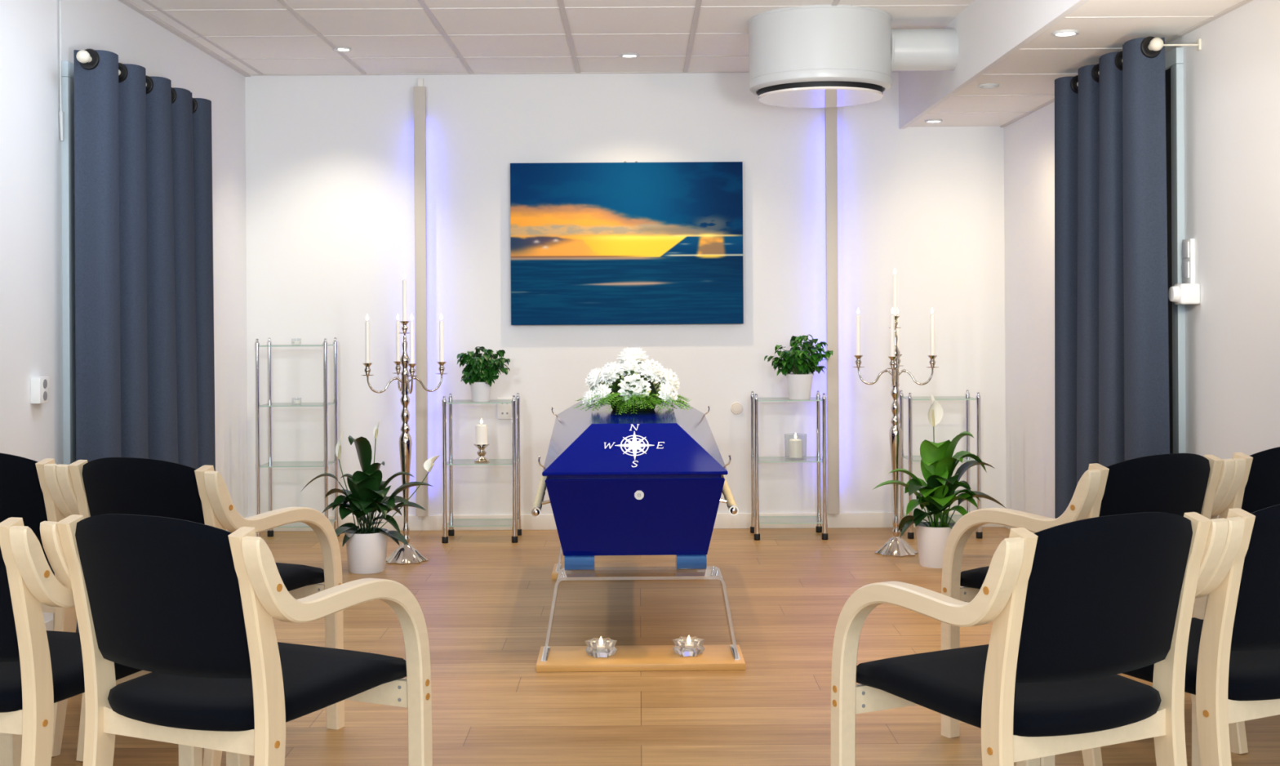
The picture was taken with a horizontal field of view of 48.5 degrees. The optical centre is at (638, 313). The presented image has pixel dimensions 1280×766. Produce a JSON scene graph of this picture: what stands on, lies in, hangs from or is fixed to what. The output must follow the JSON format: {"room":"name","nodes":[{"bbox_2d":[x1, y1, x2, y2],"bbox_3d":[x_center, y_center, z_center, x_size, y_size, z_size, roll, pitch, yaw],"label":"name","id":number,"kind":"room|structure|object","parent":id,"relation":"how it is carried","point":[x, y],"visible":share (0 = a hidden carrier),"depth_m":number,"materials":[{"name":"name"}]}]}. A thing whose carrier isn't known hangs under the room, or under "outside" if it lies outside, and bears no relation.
{"room":"funeral chapel","nodes":[
{"label":"funeral chapel","id":0,"kind":"room"},
{"bbox_2d":[0,0,248,621],"bbox_3d":[-2.256,-0.109,2.750,0.100,2.666,10.700,0,0,0],"label":"wall","id":1,"kind":"structure","parent":0,"point":[31,317],"depth_m":5.37,"materials":[{"name":"white paint"}]},
{"bbox_2d":[30,376,49,403],"bbox_3d":[-2.185,0.278,5.192,0.038,0.096,0.085,0,0,0],"label":"wall socket","id":2,"kind":"object","parent":1,"relation":"attached to","point":[39,385],"visible":1,"depth_m":5.15,"materials":[{"name":"white plastic"}]},
{"bbox_2d":[61,61,76,630],"bbox_3d":[-2.190,0.128,5.985,0.028,2.190,1.090,0,0,0],"label":"door frame","id":3,"kind":"structure","parent":1,"relation":"in","point":[68,68],"depth_m":5.44,"materials":[{"name":"grey pale blue-grey painted wood"}]},
{"bbox_2d":[75,50,146,85],"bbox_3d":[-2.129,-0.957,6.037,0.164,0.048,1.524,0,0,0],"label":"curtain rod","id":4,"kind":"object","parent":1,"relation":"attached to","point":[82,56],"visible":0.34,"depth_m":5.29,"materials":[{"name":"beige metal"}]},
{"bbox_2d":[73,48,215,632],"bbox_3d":[-2.066,0.106,6.124,0.205,2.208,1.552,0,0,0],"label":"curtain","id":5,"kind":"object","parent":4,"relation":"hanging from","point":[144,287],"visible":0.78,"depth_m":5.71,"materials":[{"name":"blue fabric"}]},
{"bbox_2d":[44,516,247,630],"bbox_3d":[-2.191,1.181,2.743,0.014,0.085,10.486,0,0,0],"label":"baseboard","id":6,"kind":"structure","parent":1,"relation":"attached to","point":[49,623],"depth_m":5.28,"materials":[{"name":"white paint"}]},
{"bbox_2d":[344,527,388,573],"bbox_3d":[-1.288,1.123,6.740,0.207,0.190,0.207,0,0,0],"label":"pot","id":7,"kind":"object","parent":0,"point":[366,547],"depth_m":6.66,"materials":[{"name":"white ceramic"}]},
{"bbox_2d":[117,0,973,76],"bbox_3d":[-0.376,-1.378,2.750,3.675,0.072,10.500,0,0,0],"label":"ceiling","id":8,"kind":"structure","parent":0,"point":[251,37],"depth_m":6.81,"materials":[{"name":"tile"}]},
{"bbox_2d":[58,0,63,141],"bbox_3d":[-2.197,-0.990,5.410,0.018,0.666,0.018,0,0,0],"label":"pull cord","id":9,"kind":"object","parent":8,"relation":"hanging from","point":[60,113],"visible":1,"depth_m":5.41,"materials":[{"name":"white plastic"}]},
{"bbox_2d":[332,46,351,52],"bbox_3d":[-1.508,-1.343,7.230,0.098,0.011,0.098,0,0,0],"label":"recessed light","id":10,"kind":"object","parent":8,"relation":"in","point":[341,49],"visible":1,"depth_m":7.22,"materials":[{"name":"grey ceramic"}]},
{"bbox_2d":[620,53,638,57],"bbox_3d":[-0.048,-1.352,7.455,0.098,0.011,0.098,0,0,0],"label":"recessed light","id":11,"kind":"object","parent":8,"relation":"in","point":[626,55],"visible":1,"depth_m":7.44,"materials":[{"name":"grey ceramic"}]},
{"bbox_2d":[747,4,892,107],"bbox_3d":[0.841,-1.178,6.600,0.662,0.366,0.662,0,0,0],"label":"air diffuser","id":12,"kind":"object","parent":8,"relation":"hanging from","point":[815,55],"visible":1,"depth_m":6.33,"materials":[{"name":"white metal"}]},
{"bbox_2d":[891,28,958,71],"bbox_3d":[1.310,-1.223,6.600,0.305,0.206,0.206,0,0,0],"label":"ventilation duct","id":13,"kind":"object","parent":12,"relation":"attached to","point":[912,49],"visible":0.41,"depth_m":6.52,"materials":[{"name":"white metal"}]},
{"bbox_2d":[244,71,1005,515],"bbox_3d":[-0.073,-0.123,8.050,4.265,2.666,0.100,0,0,0],"label":"wall","id":14,"kind":"structure","parent":0,"point":[330,209],"depth_m":8.00,"materials":[{"name":"white paint"}]},
{"bbox_2d":[413,78,428,515],"bbox_3d":[-1.213,-0.095,7.952,0.064,2.445,0.095,0,0,0],"label":"light casing","id":15,"kind":"object","parent":14,"relation":"attached to","point":[420,95],"visible":1,"depth_m":7.91,"materials":[{"name":"beige paint"}]},
{"bbox_2d":[497,397,512,418],"bbox_3d":[-0.752,0.533,7.993,0.084,0.120,0.014,0,0,0],"label":"wall outlet","id":16,"kind":"object","parent":14,"relation":"attached to","point":[504,410],"visible":0.78,"depth_m":7.99,"materials":[{"name":"white plastic"}]},
{"bbox_2d":[247,511,1004,531],"bbox_3d":[-0.065,1.168,7.993,4.265,0.085,0.014,0,0,0],"label":"baseboard","id":17,"kind":"structure","parent":14,"relation":"attached to","point":[863,519],"depth_m":7.99,"materials":[{"name":"white paint"}]},
{"bbox_2d":[510,160,743,324],"bbox_3d":[-0.066,-0.396,7.970,1.300,0.913,0.031,0,0,0],"label":"picture","id":18,"kind":"object","parent":14,"relation":"attached to","point":[592,243],"visible":1,"depth_m":7.95,"materials":[{"name":"blue fabric"}]},
{"bbox_2d":[730,401,742,413],"bbox_3d":[0.551,0.532,7.994,0.068,0.068,0.013,0,0,0],"label":"cover plate","id":19,"kind":"object","parent":14,"relation":"attached to","point":[736,407],"visible":1,"depth_m":7.99,"materials":[{"name":"beige plastic"}]},
{"bbox_2d":[825,106,839,513],"bbox_3d":[1.077,-0.082,7.952,0.064,2.390,0.095,0,0,0],"label":"light casing","id":20,"kind":"object","parent":14,"relation":"attached to","point":[831,126],"visible":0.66,"depth_m":7.91,"materials":[{"name":"beige paint"}]},
{"bbox_2d":[50,526,1279,765],"bbox_3d":[-0.065,1.260,2.750,4.465,0.100,10.700,0,0,0],"label":"floor","id":21,"kind":"structure","parent":0,"point":[485,598],"depth_m":5.00,"materials":[{"name":"brown wood"}]},
{"bbox_2d":[0,453,76,755],"bbox_3d":[-1.732,0.803,4.229,0.543,0.841,0.594,0,0,22],"label":"armchair","id":22,"kind":"object","parent":21,"relation":"on","point":[30,491],"visible":0.26,"depth_m":3.94,"materials":[{"name":"brown wood"}]},
{"bbox_2d":[0,516,202,765],"bbox_3d":[-1.345,0.801,3.060,0.543,0.841,0.594,0,0,17],"label":"armchair","id":23,"kind":"object","parent":21,"relation":"on","point":[40,668],"visible":0.63,"depth_m":2.81,"materials":[{"name":"brown wood"}]},
{"bbox_2d":[55,457,344,765],"bbox_3d":[-1.230,0.800,4.022,0.543,0.841,0.594,0,0,22],"label":"armchair","id":24,"kind":"object","parent":21,"relation":"on","point":[108,485],"visible":0.41,"depth_m":3.80,"materials":[{"name":"brown wood"}]},
{"bbox_2d":[40,513,432,765],"bbox_3d":[-0.814,0.797,2.929,0.543,0.841,0.594,0,0,25],"label":"armchair","id":25,"kind":"object","parent":21,"relation":"on","point":[192,605],"visible":1,"depth_m":2.73,"materials":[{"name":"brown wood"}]},
{"bbox_2d":[254,337,339,537],"bbox_3d":[-1.844,0.676,7.685,0.396,1.091,0.284,0,0,0],"label":"stand","id":26,"kind":"object","parent":21,"relation":"on","point":[270,464],"visible":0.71,"depth_m":7.62,"materials":[{"name":"silver metal"}]},
{"bbox_2d":[291,397,301,403],"bbox_3d":[-1.842,0.471,7.660,0.052,0.035,0.052,0,0,0],"label":"tealight holder","id":27,"kind":"object","parent":26,"relation":"on","point":[294,401],"visible":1,"depth_m":7.65,"materials":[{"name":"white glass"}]},
{"bbox_2d":[301,419,439,573],"bbox_3d":[-1.270,0.860,6.741,0.660,0.715,0.319,0,0,0],"label":"peace lily","id":28,"kind":"object","parent":21,"relation":"on","point":[366,547],"visible":0.99,"depth_m":6.69,"materials":[{"name":"green plant"}]},
{"bbox_2d":[361,320,448,564],"bbox_3d":[-1.148,0.627,7.000,0.323,1.180,0.323,0,0,25],"label":"candelabra","id":29,"kind":"object","parent":21,"relation":"on","point":[404,554],"visible":0.95,"depth_m":6.98,"materials":[{"name":"silver metal"}]},
{"bbox_2d":[364,314,369,363],"bbox_3d":[-1.323,0.127,6.937,0.022,0.252,0.022,0,0,0],"label":"taper candle","id":30,"kind":"object","parent":29,"relation":"on","point":[366,323],"visible":1,"depth_m":6.93,"materials":[{"name":"white wax"}]},
{"bbox_2d":[361,362,373,377],"bbox_3d":[-1.322,0.276,6.937,0.062,0.070,0.062,0,0,0],"label":"candle cup","id":31,"kind":"object","parent":29,"relation":"on","point":[367,370],"depth_m":6.93,"materials":[{"name":"silver metal"}]},
{"bbox_2d":[391,360,401,374],"bbox_3d":[-1.213,0.275,7.172,0.062,0.070,0.062,0,0,0],"label":"candle cup","id":32,"kind":"object","parent":29,"relation":"on","point":[397,368],"depth_m":7.16,"materials":[{"name":"silver metal"}]},
{"bbox_2d":[395,314,399,361],"bbox_3d":[-1.214,0.126,7.172,0.022,0.252,0.022,0,0,0],"label":"taper candle","id":33,"kind":"object","parent":29,"relation":"on","point":[397,322],"visible":1,"depth_m":7.16,"materials":[{"name":"white wax"}]},
{"bbox_2d":[398,320,409,335],"bbox_3d":[-1.152,0.072,7.000,0.062,0.070,0.062,0,0,0],"label":"candle cup","id":34,"kind":"object","parent":29,"relation":"on","point":[404,328],"depth_m":6.99,"materials":[{"name":"silver metal"}]},
{"bbox_2d":[402,272,406,320],"bbox_3d":[-1.153,-0.077,7.000,0.022,0.252,0.022,0,0,0],"label":"taper candle","id":35,"kind":"object","parent":29,"relation":"on","point":[404,282],"visible":1,"depth_m":6.99,"materials":[{"name":"white wax"}]},
{"bbox_2d":[405,363,417,377],"bbox_3d":[-1.088,0.275,6.828,0.062,0.070,0.062,0,0,0],"label":"candle cup","id":36,"kind":"object","parent":29,"relation":"on","point":[411,371],"depth_m":6.82,"materials":[{"name":"silver metal"}]},
{"bbox_2d":[409,313,414,363],"bbox_3d":[-1.089,0.126,6.828,0.022,0.252,0.022,0,0,0],"label":"taper candle","id":37,"kind":"object","parent":29,"relation":"on","point":[411,322],"visible":1,"depth_m":6.82,"materials":[{"name":"white wax"}]},
{"bbox_2d":[439,313,444,361],"bbox_3d":[-0.979,0.125,7.063,0.022,0.252,0.022,0,0,0],"label":"taper candle","id":38,"kind":"object","parent":29,"relation":"on","point":[441,322],"visible":1,"depth_m":7.05,"materials":[{"name":"white wax"}]},
{"bbox_2d":[435,361,448,375],"bbox_3d":[-0.978,0.274,7.063,0.062,0.070,0.062,0,0,0],"label":"candle cup","id":39,"kind":"object","parent":29,"relation":"on","point":[441,368],"depth_m":7.05,"materials":[{"name":"silver metal"}]},
{"bbox_2d":[441,392,521,542],"bbox_3d":[-0.845,0.825,7.675,0.404,0.781,0.284,0,0,0],"label":"stand","id":40,"kind":"object","parent":21,"relation":"on","point":[515,461],"visible":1,"depth_m":7.58,"materials":[{"name":"silver metal"}]},
{"bbox_2d":[473,443,489,462],"bbox_3d":[-0.845,0.749,7.660,0.084,0.096,0.084,0,0,0],"label":"candle holder","id":41,"kind":"object","parent":40,"relation":"on","point":[481,452],"visible":1,"depth_m":7.64,"materials":[{"name":"silver metal"}]},
{"bbox_2d":[475,418,488,444],"bbox_3d":[-0.846,0.633,7.660,0.066,0.140,0.066,0,0,0],"label":"pillar candle","id":42,"kind":"object","parent":41,"relation":"on","point":[481,429],"visible":1,"depth_m":7.63,"materials":[{"name":"white wax"}]},
{"bbox_2d":[457,346,510,401],"bbox_3d":[-0.836,0.325,7.662,0.286,0.293,0.223,0,0,0],"label":"potted plant","id":43,"kind":"object","parent":40,"relation":"on","point":[482,368],"visible":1,"depth_m":7.61,"materials":[{"name":"green plant"}]},
{"bbox_2d":[551,546,706,578],"bbox_3d":[-0.045,1.055,6.638,0.710,0.310,0.275,0,0,-1],"label":"stand","id":44,"kind":"object","parent":21,"relation":"on","point":[606,570],"visible":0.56,"depth_m":6.54,"materials":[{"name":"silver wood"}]},
{"bbox_2d":[531,400,738,570],"bbox_3d":[-0.025,0.644,5.975,0.799,0.511,2.073,0,0,-1],"label":"coffin","id":45,"kind":"object","parent":44,"relation":"on","point":[643,482],"visible":1,"depth_m":4.98,"materials":[{"name":"blue paint"}]},
{"bbox_2d":[573,346,692,414],"bbox_3d":[-0.021,0.264,5.809,0.485,0.256,0.725,0,0,5],"label":"flower arrangement","id":46,"kind":"object","parent":45,"relation":"on","point":[635,388],"visible":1,"depth_m":5.68,"materials":[{"name":"white plant"}]},
{"bbox_2d":[536,565,745,671],"bbox_3d":[0.005,1.055,4.952,0.710,0.310,0.275,0,0,-1],"label":"stand","id":47,"kind":"object","parent":21,"relation":"on","point":[717,656],"visible":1,"depth_m":4.88,"materials":[{"name":"brown wood"}]},
{"bbox_2d":[584,636,617,657],"bbox_3d":[-0.131,1.154,4.945,0.114,0.065,0.099,0,0,0],"label":"tealight holder","id":48,"kind":"object","parent":47,"relation":"on","point":[601,646],"visible":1,"depth_m":4.93,"materials":[{"name":"clear glass"}]},
{"bbox_2d":[672,635,705,656],"bbox_3d":[0.175,1.152,4.955,0.114,0.065,0.099,0,0,0],"label":"tealight holder","id":49,"kind":"object","parent":47,"relation":"on","point":[684,646],"visible":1,"depth_m":4.94,"materials":[{"name":"clear glass"}]},
{"bbox_2d":[750,390,827,540],"bbox_3d":[0.810,0.815,7.710,0.396,0.781,0.284,0,0,0],"label":"stand","id":50,"kind":"object","parent":21,"relation":"on","point":[755,459],"visible":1,"depth_m":7.58,"materials":[{"name":"silver metal"}]},
{"bbox_2d":[784,432,806,459],"bbox_3d":[0.849,0.719,7.700,0.122,0.135,0.122,0,0,0],"label":"glass","id":51,"kind":"object","parent":50,"relation":"on","point":[790,433],"visible":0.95,"depth_m":7.69,"materials":[{"name":"clear glass"}]},
{"bbox_2d":[788,432,802,457],"bbox_3d":[0.849,0.711,7.700,0.072,0.130,0.072,0,0,0],"label":"pillar candle","id":52,"kind":"object","parent":51,"relation":"in","point":[795,445],"visible":1,"depth_m":7.67,"materials":[{"name":"white wax"}]},
{"bbox_2d":[764,334,833,399],"bbox_3d":[0.861,0.286,7.699,0.314,0.349,0.315,0,0,-42],"label":"potted plant","id":53,"kind":"object","parent":50,"relation":"on","point":[800,362],"visible":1,"depth_m":7.65,"materials":[{"name":"green plant"}]},
{"bbox_2d":[852,315,938,556],"bbox_3d":[1.289,0.607,7.130,0.321,1.190,0.321,0,0,-31],"label":"candelabra","id":54,"kind":"object","parent":21,"relation":"on","point":[895,546],"visible":0.9,"depth_m":7.11,"materials":[{"name":"silver metal"}]},
{"bbox_2d":[856,307,860,355],"bbox_3d":[1.108,0.096,7.174,0.022,0.252,0.022,0,0,0],"label":"taper candle","id":55,"kind":"object","parent":54,"relation":"on","point":[858,317],"visible":1,"depth_m":7.17,"materials":[{"name":"white wax"}]},
{"bbox_2d":[852,355,864,368],"bbox_3d":[1.109,0.245,7.174,0.062,0.070,0.062,0,0,0],"label":"candle cup","id":56,"kind":"object","parent":54,"relation":"on","point":[858,362],"depth_m":7.16,"materials":[{"name":"silver metal"}]},
{"bbox_2d":[890,307,894,356],"bbox_3d":[1.241,0.095,6.952,0.022,0.252,0.022,0,0,0],"label":"taper candle","id":57,"kind":"object","parent":54,"relation":"on","point":[892,317],"visible":1,"depth_m":6.94,"materials":[{"name":"white wax"}]},
{"bbox_2d":[886,355,898,370],"bbox_3d":[1.242,0.244,6.952,0.062,0.070,0.062,0,0,0],"label":"candle cup","id":58,"kind":"object","parent":54,"relation":"on","point":[892,363],"depth_m":6.94,"materials":[{"name":"silver metal"}]},
{"bbox_2d":[893,269,897,315],"bbox_3d":[1.284,-0.102,7.130,0.022,0.252,0.022,0,0,0],"label":"taper candle","id":59,"kind":"object","parent":54,"relation":"on","point":[895,277],"visible":0.98,"depth_m":7.12,"materials":[{"name":"white wax"}]},
{"bbox_2d":[888,315,901,329],"bbox_3d":[1.285,0.047,7.130,0.062,0.070,0.062,0,0,0],"label":"candle cup","id":60,"kind":"object","parent":54,"relation":"on","point":[895,317],"depth_m":7.12,"materials":[{"name":"silver metal"}]},
{"bbox_2d":[895,307,899,350],"bbox_3d":[1.330,0.095,7.308,0.022,0.252,0.022,0,0,0],"label":"taper candle","id":61,"kind":"object","parent":54,"relation":"on","point":[897,330],"visible":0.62,"depth_m":7.30,"materials":[{"name":"white wax"}]},
{"bbox_2d":[897,354,903,366],"bbox_3d":[1.331,0.244,7.308,0.062,0.070,0.062,0,0,0],"label":"candle cup","id":62,"kind":"object","parent":54,"relation":"on","point":[899,360],"depth_m":7.29,"materials":[{"name":"silver metal"}]},
{"bbox_2d":[929,307,934,355],"bbox_3d":[1.463,0.094,7.086,0.022,0.252,0.022,0,0,0],"label":"taper candle","id":63,"kind":"object","parent":54,"relation":"on","point":[931,317],"visible":1,"depth_m":7.08,"materials":[{"name":"white wax"}]},
{"bbox_2d":[926,355,938,368],"bbox_3d":[1.464,0.243,7.086,0.062,0.070,0.062,0,0,0],"label":"candle cup","id":64,"kind":"object","parent":54,"relation":"on","point":[932,362],"depth_m":7.07,"materials":[{"name":"silver metal"}]},
{"bbox_2d":[873,393,1006,568],"bbox_3d":[1.424,0.791,6.790,0.598,0.820,0.304,0,0,-21],"label":"peace lily","id":65,"kind":"object","parent":21,"relation":"on","point":[938,465],"visible":0.96,"depth_m":6.74,"materials":[{"name":"green plant"}]},
{"bbox_2d":[898,389,982,538],"bbox_3d":[1.635,0.809,7.725,0.400,0.781,0.284,0,0,0],"label":"stand","id":66,"kind":"object","parent":21,"relation":"on","point":[910,458],"visible":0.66,"depth_m":7.60,"materials":[{"name":"silver metal"}]},
{"bbox_2d":[831,511,1228,765],"bbox_3d":[0.774,0.788,2.865,0.543,0.841,0.594,0,0,-26],"label":"armchair","id":67,"kind":"object","parent":21,"relation":"on","point":[1075,606],"visible":1,"depth_m":2.66,"materials":[{"name":"brown wood"}]},
{"bbox_2d":[941,453,1235,765],"bbox_3d":[1.240,0.785,3.941,0.543,0.841,0.594,0,0,-28],"label":"armchair","id":68,"kind":"object","parent":21,"relation":"on","point":[1177,483],"visible":0.49,"depth_m":3.73,"materials":[{"name":"brown wood"}]},
{"bbox_2d":[1040,503,1279,765],"bbox_3d":[1.264,0.785,3.098,0.543,0.841,0.594,0,0,-26],"label":"armchair","id":69,"kind":"object","parent":21,"relation":"on","point":[1233,668],"visible":0.53,"depth_m":2.83,"materials":[{"name":"brown wood"}]},
{"bbox_2d":[1210,446,1279,753],"bbox_3d":[1.716,0.782,4.200,0.543,0.841,0.594,0,0,-28],"label":"armchair","id":70,"kind":"object","parent":21,"relation":"on","point":[1255,484],"visible":0.22,"depth_m":3.89,"materials":[{"name":"brown wood"}]},
{"bbox_2d":[915,521,955,568],"bbox_3d":[1.424,1.104,6.790,0.201,0.195,0.201,0,0,0],"label":"pot","id":71,"kind":"object","parent":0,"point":[931,536],"depth_m":6.71,"materials":[{"name":"white ceramic"}]},
{"bbox_2d":[898,0,1253,128],"bbox_3d":[1.758,-1.203,2.750,0.590,0.328,10.500,0,0,0],"label":"soffit","id":72,"kind":"structure","parent":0,"point":[1010,44],"depth_m":5.89,"materials":[{"name":"white paint"}]},
{"bbox_2d":[924,119,942,123],"bbox_3d":[1.604,-1.046,7.730,0.098,0.011,0.098,0,0,0],"label":"recessed light","id":73,"kind":"object","parent":72,"relation":"attached to","point":[930,121],"visible":1,"depth_m":7.71,"materials":[{"name":"grey ceramic"}]},
{"bbox_2d":[977,83,999,88],"bbox_3d":[1.610,-1.046,6.540,0.098,0.011,0.098,0,0,0],"label":"recessed light","id":74,"kind":"object","parent":72,"relation":"attached to","point":[988,86],"visible":1,"depth_m":6.54,"materials":[{"name":"grey ceramic"}]},
{"bbox_2d":[1052,30,1079,36],"bbox_3d":[1.594,-1.046,5.310,0.098,0.011,0.098,0,0,0],"label":"recessed light","id":75,"kind":"object","parent":72,"relation":"attached to","point":[1061,33],"visible":1,"depth_m":5.30,"materials":[{"name":"grey ceramic"}]},
{"bbox_2d":[1004,0,1279,518],"bbox_3d":[2.109,-0.136,2.750,0.100,2.666,10.700,0,0,0],"label":"wall","id":76,"kind":"structure","parent":0,"point":[1232,84],"depth_m":5.11,"materials":[{"name":"white paint"}]},
{"bbox_2d":[1004,524,1035,533],"bbox_3d":[2.060,1.155,2.743,0.014,0.085,10.486,0,0,0],"label":"baseboard","id":77,"kind":"structure","parent":76,"relation":"attached to","point":[1005,526],"depth_m":7.88,"materials":[{"name":"white paint"}]},
{"bbox_2d":[1076,37,1200,86],"bbox_3d":[1.960,-0.982,5.720,0.189,0.048,1.119,0,0,0],"label":"curtain rod","id":78,"kind":"object","parent":76,"relation":"attached to","point":[1156,44],"visible":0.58,"depth_m":5.19,"materials":[{"name":"beige metal"}]},
{"bbox_2d":[1054,36,1169,518],"bbox_3d":[1.902,0.084,5.757,0.172,2.205,1.047,0,0,0],"label":"curtain","id":79,"kind":"object","parent":78,"relation":"hanging from","point":[1112,349],"visible":0.8,"depth_m":5.55,"materials":[{"name":"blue fabric"}]},
{"bbox_2d":[1164,47,1186,453],"bbox_3d":[2.047,0.098,5.870,0.028,2.200,1.020,0,0,0],"label":"door frame","id":80,"kind":"structure","parent":76,"relation":"in","point":[1174,59],"depth_m":5.38,"materials":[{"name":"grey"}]},
{"bbox_2d":[1168,283,1199,304],"bbox_3d":[2.013,-0.072,5.250,0.094,0.076,0.080,0,0,0],"label":"thermostat","id":81,"kind":"object","parent":76,"relation":"attached to","point":[1181,293],"visible":1,"depth_m":5.21,"materials":[{"name":"white plastic"}]},
{"bbox_2d":[1182,238,1195,283],"bbox_3d":[2.047,-0.193,5.300,0.023,0.170,0.080,0,0,0],"label":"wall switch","id":82,"kind":"object","parent":76,"relation":"attached to","point":[1188,245],"visible":0.91,"depth_m":5.27,"materials":[{"name":"white plastic"}]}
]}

